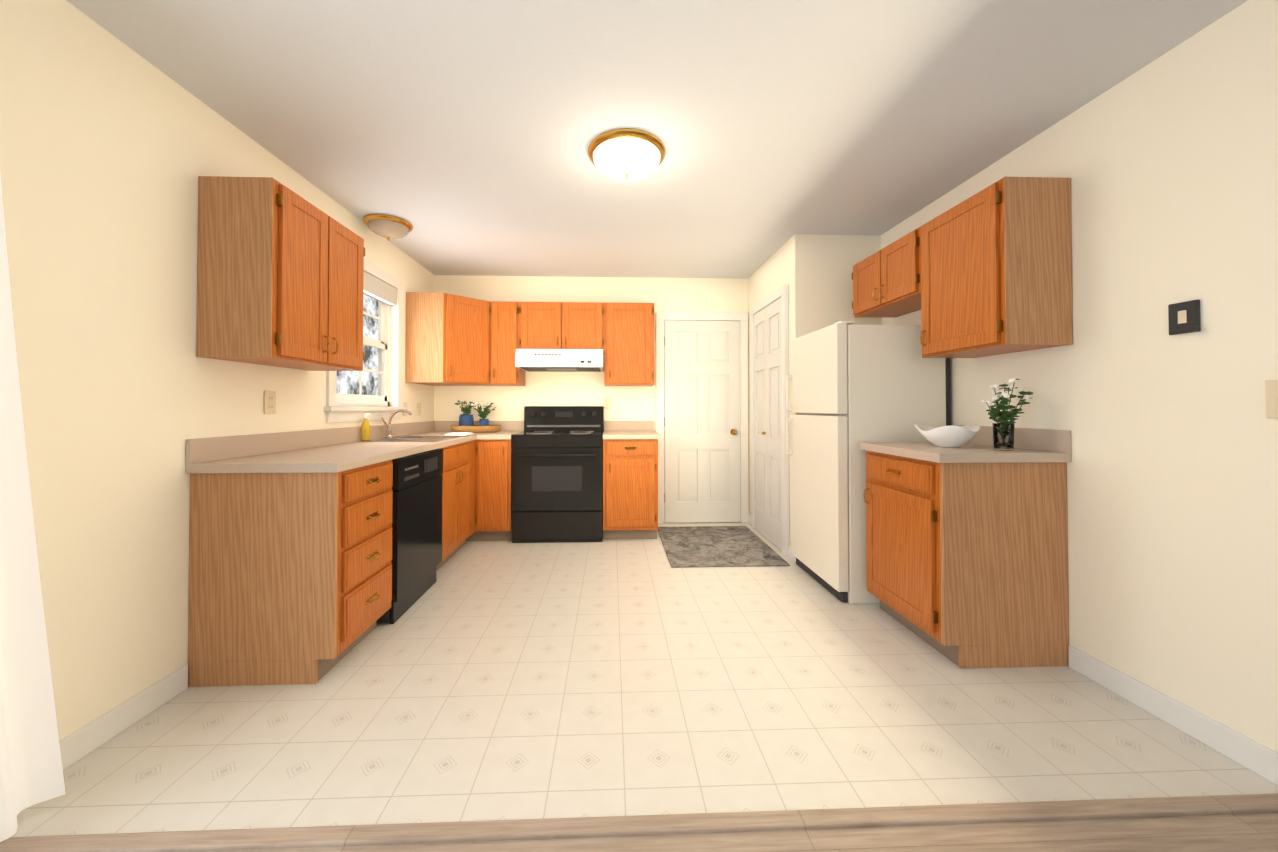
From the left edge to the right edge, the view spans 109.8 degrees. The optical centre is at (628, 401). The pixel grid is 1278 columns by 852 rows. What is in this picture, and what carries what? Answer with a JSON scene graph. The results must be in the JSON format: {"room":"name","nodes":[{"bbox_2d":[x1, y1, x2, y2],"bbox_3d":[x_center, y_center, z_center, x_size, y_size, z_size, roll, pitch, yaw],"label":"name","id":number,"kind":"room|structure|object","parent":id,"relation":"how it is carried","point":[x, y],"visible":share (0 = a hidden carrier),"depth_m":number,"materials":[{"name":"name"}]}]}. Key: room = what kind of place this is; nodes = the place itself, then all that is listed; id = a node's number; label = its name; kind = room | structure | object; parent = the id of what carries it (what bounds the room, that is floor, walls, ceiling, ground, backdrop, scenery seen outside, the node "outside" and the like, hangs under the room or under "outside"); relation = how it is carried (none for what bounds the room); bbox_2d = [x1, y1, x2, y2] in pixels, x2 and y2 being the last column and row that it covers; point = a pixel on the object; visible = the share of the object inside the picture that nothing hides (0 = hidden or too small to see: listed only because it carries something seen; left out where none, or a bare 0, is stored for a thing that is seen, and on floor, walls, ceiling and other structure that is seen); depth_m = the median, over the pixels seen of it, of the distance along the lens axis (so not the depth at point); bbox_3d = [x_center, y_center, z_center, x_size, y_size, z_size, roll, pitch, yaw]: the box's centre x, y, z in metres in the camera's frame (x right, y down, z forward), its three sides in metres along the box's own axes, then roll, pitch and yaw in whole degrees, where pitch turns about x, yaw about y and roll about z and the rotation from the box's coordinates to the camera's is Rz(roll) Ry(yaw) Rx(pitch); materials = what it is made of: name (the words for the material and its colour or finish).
{"room":"kitchen","nodes":[
{"label":"kitchen","id":0,"kind":"room"},
{"bbox_2d":[0,0,434,740],"bbox_3d":[-1.824,-0.068,0.657,0.120,2.440,7.700,0,-1,-2],"label":"wall","id":1,"kind":"structure","parent":0,"point":[112,148],"depth_m":1.57,"materials":[{"name":"beige paint"}]},
{"bbox_2d":[0,175,65,841],"bbox_3d":[-1.655,0.015,0.087,0.173,2.210,2.450,0,-1,-2],"label":"sheer curtain","id":2,"kind":"object","parent":1,"relation":"hanging from","point":[31,771],"visible":1,"depth_m":1.23,"materials":[{"name":"white fabric"}]},
{"bbox_2d":[59,665,187,769],"bbox_3d":[-1.787,1.115,1.437,0.014,0.095,0.786,0,-1,-2],"label":"baseboard","id":3,"kind":"structure","parent":1,"relation":"attached to","point":[91,736],"depth_m":1.58,"materials":[{"name":"white paint"}]},
{"bbox_2d":[264,391,275,413],"bbox_3d":[-1.819,0.003,2.278,0.008,0.116,0.072,0,-1,-2],"label":"electrical outlet","id":4,"kind":"object","parent":1,"relation":"attached to","point":[269,402],"visible":1,"depth_m":2.27,"materials":[{"name":"beige plastic"}]},
{"bbox_2d":[196,176,364,370],"bbox_3d":[-1.645,-0.563,2.237,0.352,0.762,0.698,0,-1,-2],"label":"upper cabinet","id":5,"kind":"object","parent":1,"relation":"attached to","point":[280,275],"visible":1,"depth_m":1.92,"materials":[{"name":"brown wood"}]},
{"bbox_2d":[186,421,433,464],"bbox_3d":[-1.845,0.221,3.107,0.020,0.100,2.553,0,-1,-2],"label":"backsplash","id":6,"kind":"structure","parent":1,"relation":"attached to","point":[215,448],"depth_m":2.28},
{"bbox_2d":[324,259,405,422],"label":"window","id":7,"kind":"structure","parent":1,"relation":"in","point":[385,403],"depth_m":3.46,"materials":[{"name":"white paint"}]},
{"bbox_2d":[403,402,406,415],"bbox_3d":[-1.875,0.062,3.766,0.008,0.116,0.072,0,-1,-2],"label":"electrical outlet","id":8,"kind":"object","parent":1,"relation":"attached to","point":[404,405],"visible":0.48,"depth_m":3.76,"materials":[{"name":"beige plastic"}]},
{"bbox_2d":[417,402,420,415],"bbox_3d":[-1.886,0.066,4.036,0.008,0.116,0.072,0,-1,-2],"label":"electrical outlet","id":9,"kind":"object","parent":1,"relation":"attached to","point":[418,408],"visible":0.98,"depth_m":4.02,"materials":[{"name":"beige plastic"}]},
{"bbox_2d":[405,292,464,385],"bbox_3d":[-1.702,-0.538,4.093,0.381,0.760,0.612,0,-1,-2],"label":"upper cabinet","id":10,"kind":"object","parent":1,"relation":"attached to","point":[429,315],"depth_m":3.79,"materials":[{"name":"brown wood"}]},
{"bbox_2d":[434,275,748,522],"bbox_3d":[0.062,-0.018,4.521,4.182,2.440,0.120,0,-1,-2],"label":"wall","id":11,"kind":"structure","parent":0,"point":[638,403],"depth_m":4.45,"materials":[{"name":"beige paint"}]},
{"bbox_2d":[453,295,492,385],"bbox_3d":[-1.427,-0.538,4.103,0.305,0.760,0.612,0,-1,-2],"label":"upper cabinet","id":12,"kind":"object","parent":11,"relation":"attached to","point":[453,340],"depth_m":3.96,"materials":[{"name":"brown wood"}]},
{"bbox_2d":[434,421,523,428],"bbox_3d":[-1.450,0.238,4.389,0.868,0.100,0.021,0,-1,-2],"label":"backsplash","id":13,"kind":"structure","parent":11,"relation":"attached to","point":[437,424],"depth_m":4.38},
{"bbox_2d":[489,301,524,385],"bbox_3d":[-1.173,-0.537,4.234,0.321,0.760,0.371,0,-1,-2],"label":"upper cabinet","id":14,"kind":"object","parent":11,"relation":"attached to","point":[504,317],"depth_m":4.10,"materials":[{"name":"brown wood"}]},
{"bbox_2d":[515,349,603,371],"bbox_3d":[-0.621,-0.376,4.184,0.764,0.172,0.507,0,-1,-2],"label":"range hood","id":15,"kind":"object","parent":11,"relation":"attached to","point":[561,360],"visible":1,"depth_m":3.95,"materials":[{"name":"white metal"}]},
{"bbox_2d":[521,302,604,351],"bbox_3d":[-0.623,-0.691,4.281,0.780,0.450,0.322,0,-1,-2],"label":"upper cabinet","id":16,"kind":"object","parent":11,"relation":"attached to","point":[544,325],"depth_m":4.12,"materials":[{"name":"brown wood"}]},
{"bbox_2d":[604,397,610,408],"bbox_3d":[-0.215,0.011,4.444,0.072,0.116,0.008,0,-1,-2],"label":"electrical outlet","id":17,"kind":"object","parent":11,"relation":"attached to","point":[607,402],"visible":0.98,"depth_m":4.44,"materials":[{"name":"beige plastic"}]},
{"bbox_2d":[603,303,653,385],"bbox_3d":[-0.001,-0.536,4.303,0.465,0.760,0.322,0,-1,-2],"label":"upper cabinet","id":18,"kind":"object","parent":11,"relation":"attached to","point":[629,327],"depth_m":4.15,"materials":[{"name":"brown wood"}]},
{"bbox_2d":[664,320,739,522],"bbox_3d":[0.728,0.193,4.436,0.756,2.000,0.088,0,-1,-2],"label":"door","id":19,"kind":"structure","parent":11,"relation":"in","point":[702,421],"depth_m":4.46,"materials":[{"name":"white paint"}]},
{"bbox_2d":[656,312,748,523],"bbox_3d":[0.728,0.157,4.466,0.920,2.090,0.032,0,-1,-2],"label":"door frame","id":20,"kind":"structure","parent":11,"relation":"attached to","point":[661,317],"depth_m":4.46,"materials":[{"name":"white paint"}]},
{"bbox_2d":[11,522,1277,836],"bbox_3d":[0.035,1.206,2.847,3.762,0.050,3.192,0,-1,-2],"label":"floor","id":21,"kind":"structure","parent":0,"point":[501,680],"depth_m":1.63,"materials":[{"name":"beige tile"}]},
{"bbox_2d":[188,457,400,686],"bbox_3d":[-1.515,0.733,2.098,0.604,0.875,0.486,0,-1,-2],"label":"base cabinet","id":22,"kind":"object","parent":21,"relation":"on","point":[290,558],"depth_m":1.86,"materials":[{"name":"brown wood"}]},
{"bbox_2d":[186,429,493,472],"bbox_3d":[-1.553,0.288,3.117,0.605,0.041,2.553,0,-1,-2],"label":"countertop","id":23,"kind":"structure","parent":22,"relation":"on","point":[323,458],"depth_m":2.07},
{"bbox_2d":[361,413,370,440],"bbox_3d":[-1.797,0.172,3.067,0.058,0.185,0.039,0,-1,-2],"label":"soap bottle","id":24,"kind":"object","parent":23,"relation":"on","point":[365,430],"visible":1,"depth_m":3.05,"materials":[{"name":"yellow plastic"}]},
{"bbox_2d":[378,409,413,436],"bbox_3d":[-1.717,0.161,3.320,0.197,0.217,0.117,0,-1,-2],"label":"faucet","id":25,"kind":"object","parent":23,"relation":"on","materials":[{"name":"silver metal"}]},
{"bbox_2d":[370,433,465,440],"bbox_3d":[-1.559,0.356,3.299,0.507,0.174,0.613,0,-1,-2],"label":"sink","id":26,"kind":"object","parent":23,"relation":"in","point":[405,436],"depth_m":3.34,"materials":[{"name":"grey metal"}]},
{"bbox_2d":[445,432,473,435],"bbox_3d":[-1.381,0.263,3.667,0.170,0.018,0.210,0,-1,-2],"label":"folded towel","id":27,"kind":"object","parent":23,"relation":"on","point":[459,434],"visible":1,"depth_m":3.58,"materials":[{"name":"white fabric"}]},
{"bbox_2d":[450,425,501,432],"bbox_3d":[-1.426,0.252,4.191,0.464,0.064,0.316,0,-1,-2],"label":"basket tray","id":28,"kind":"object","parent":23,"relation":"on","point":[480,429],"visible":0.96,"depth_m":4.06,"materials":[{"name":"wood"}]},
{"bbox_2d":[454,400,496,425],"bbox_3d":[-1.429,0.128,4.222,0.373,0.293,0.226,0,-1,-2],"label":"pots","id":29,"kind":"object","parent":28,"relation":"in","point":[467,419],"visible":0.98,"depth_m":4.18,"materials":[{"name":"blue ceramic"}]},
{"bbox_2d":[377,449,442,623],"bbox_3d":[-1.511,0.743,2.655,0.584,0.871,0.620,0,-1,-2],"label":"dishwasher","id":30,"kind":"object","parent":21,"relation":"on","point":[417,523],"visible":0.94,"depth_m":2.57,"materials":[{"name":"black metal"}]},
{"bbox_2d":[414,437,485,570],"bbox_3d":[-1.531,0.750,3.370,0.668,0.875,0.802,0,-1,-2],"label":"base cabinet","id":31,"kind":"object","parent":21,"relation":"on","point":[464,462],"depth_m":3.44,"materials":[{"name":"brown wood"}]},
{"bbox_2d":[478,429,523,436],"bbox_3d":[-1.145,0.303,4.086,0.283,0.038,0.648,0,-1,-2],"label":"countertop","id":32,"kind":"structure","parent":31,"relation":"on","point":[503,432],"depth_m":3.98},
{"bbox_2d":[486,437,511,540],"bbox_3d":[-1.145,0.759,4.085,0.275,0.875,0.637,0,-1,-2],"label":"base cabinet","id":33,"kind":"object","parent":21,"relation":"on","point":[498,449],"depth_m":3.77,"materials":[{"name":"brown wood"}]},
{"bbox_2d":[511,406,603,542],"bbox_3d":[-0.617,0.619,4.066,0.766,1.155,0.679,0,-1,-2],"label":"range","id":34,"kind":"object","parent":21,"relation":"on","point":[557,473],"visible":1,"depth_m":3.79,"materials":[{"name":"black metal"}]},
{"bbox_2d":[603,421,660,539],"bbox_3d":[0.013,0.691,4.114,0.494,1.013,0.668,0,-1,-2],"label":"base cabinet","id":35,"kind":"object","parent":21,"relation":"on","point":[630,479],"visible":1,"depth_m":3.82,"materials":[{"name":"brown wood"}]},
{"bbox_2d":[658,526,789,567],"bbox_3d":[0.712,1.187,3.755,0.860,0.008,1.070,0,-1,-2],"label":"doormat","id":36,"kind":"object","parent":21,"relation":"on","point":[714,546],"visible":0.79,"depth_m":3.62,"materials":[{"name":"grey fabric"}]},
{"bbox_2d":[786,321,949,603],"bbox_3d":[1.527,0.355,2.981,0.730,1.655,0.700,0,-1,-2],"label":"fridge","id":37,"kind":"object","parent":21,"relation":"on","point":[852,387],"visible":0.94,"depth_m":2.64,"materials":[{"name":"white metal"}]},
{"bbox_2d":[859,425,1071,668],"bbox_3d":[1.628,0.652,2.280,0.618,1.042,0.640,0,-1,-2],"label":"base cabinet","id":38,"kind":"object","parent":21,"relation":"on","point":[967,555],"visible":0.96,"depth_m":1.99,"materials":[{"name":"brown wood"}]},
{"bbox_2d":[915,424,980,447],"bbox_3d":[1.641,0.173,2.297,0.270,0.114,0.279,0,-1,-2],"label":"bowl","id":39,"kind":"object","parent":38,"relation":"on","point":[951,436],"visible":1,"depth_m":2.23,"materials":[{"name":"white ceramic"}]},
{"bbox_2d":[981,378,1032,450],"bbox_3d":[1.770,0.061,2.109,0.260,0.334,0.136,0,-1,-2],"label":"vase","id":40,"kind":"object","parent":38,"relation":"on","point":[1003,433],"visible":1,"depth_m":2.09,"materials":[{"name":"black glass"}]},
{"bbox_2d":[66,0,1247,278],"bbox_3d":[1.567,-1.337,0.743,6.902,0.100,7.820,0,-1,-2],"label":"ceiling","id":41,"kind":"structure","parent":0,"point":[460,136],"depth_m":1.90,"materials":[{"name":"white paint"}]},
{"bbox_2d":[363,214,412,240],"bbox_3d":[-1.686,-1.191,3.149,0.312,0.126,0.312,0,-1,-2],"label":"light","id":42,"kind":"object","parent":41,"relation":"attached to","point":[388,227],"visible":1,"depth_m":3.07,"materials":[{"name":"white glass"}]},
{"bbox_2d":[588,128,665,180],"bbox_3d":[-0.011,-1.193,2.272,0.392,0.144,0.392,0,-1,-2],"label":"flush light","id":43,"kind":"object","parent":41,"relation":"attached to","point":[625,154],"visible":1,"depth_m":2.17,"materials":[{"name":"white glass"}]},
{"bbox_2d":[199,812,1277,851],"bbox_3d":[1.629,1.156,-0.929,6.902,0.050,4.540,0,-1,-2],"label":"floor","id":44,"kind":"structure","parent":0,"point":[1253,832],"depth_m":1.19,"materials":[{"name":"laminate"}]},
{"bbox_2d":[0,793,1277,851],"bbox_3d":[0.096,1.179,1.228,3.762,0.061,0.050,0,-1,-2],"label":"threshold strip","id":45,"kind":"object","parent":44,"relation":"on","point":[353,835],"visible":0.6,"depth_m":1.22,"materials":[{"name":"laminate"}]},
{"bbox_2d":[748,234,880,543],"bbox_3d":[1.548,-0.025,3.938,0.657,2.440,1.161,0,-1,-2],"label":"wall","id":46,"kind":"structure","parent":0,"point":[814,272],"depth_m":3.37,"materials":[{"name":"beige paint"}]},
{"bbox_2d":[754,298,781,550],"bbox_3d":[1.190,0.179,3.896,0.055,2.010,0.702,0,-1,-2],"label":"bifold closet door","id":47,"kind":"structure","parent":46,"relation":"in","point":[767,440],"depth_m":3.85,"materials":[{"name":"white paint"}]},
{"bbox_2d":[750,284,788,555],"bbox_3d":[1.203,0.144,3.897,0.032,2.100,0.860,0,-1,-2],"label":"door frame","id":48,"kind":"structure","parent":46,"relation":"attached to","point":[781,292],"depth_m":3.50,"materials":[{"name":"white paint"}]},
{"bbox_2d":[881,0,1277,751],"bbox_3d":[1.976,-0.039,2.894,0.120,2.440,3.281,0,-1,-2],"label":"wall","id":49,"kind":"structure","parent":0,"point":[1167,162],"depth_m":1.62,"materials":[{"name":"beige paint"}]},
{"bbox_2d":[852,177,1072,357],"bbox_3d":[1.750,-0.611,2.585,0.352,0.737,1.234,0,-1,-2],"label":"upper cabinet","id":50,"kind":"object","parent":49,"relation":"attached to","point":[987,271],"visible":1,"depth_m":2.06,"materials":[{"name":"brown wood"}]},
{"bbox_2d":[1068,646,1277,784],"bbox_3d":[1.957,1.117,1.602,0.014,0.095,0.759,0,-1,-2],"label":"baseboard","id":51,"kind":"structure","parent":49,"relation":"attached to","point":[1193,723],"depth_m":1.58,"materials":[{"name":"white paint"}]},
{"bbox_2d":[1168,300,1200,334],"bbox_3d":[1.949,-0.296,1.582,0.030,0.110,0.085,0,-1,-2],"label":"light switch","id":52,"kind":"object","parent":49,"relation":"attached to","point":[1184,317],"visible":1,"depth_m":1.58,"materials":[{"name":"black plastic"}]},
{"bbox_2d":[1265,380,1277,417],"bbox_3d":[1.962,-0.009,1.351,0.019,0.116,0.072,0,-1,-2],"label":"light switch","id":53,"kind":"object","parent":49,"relation":"attached to","point":[1271,386],"visible":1,"depth_m":1.38,"materials":[{"name":"beige plastic"}]}
]}

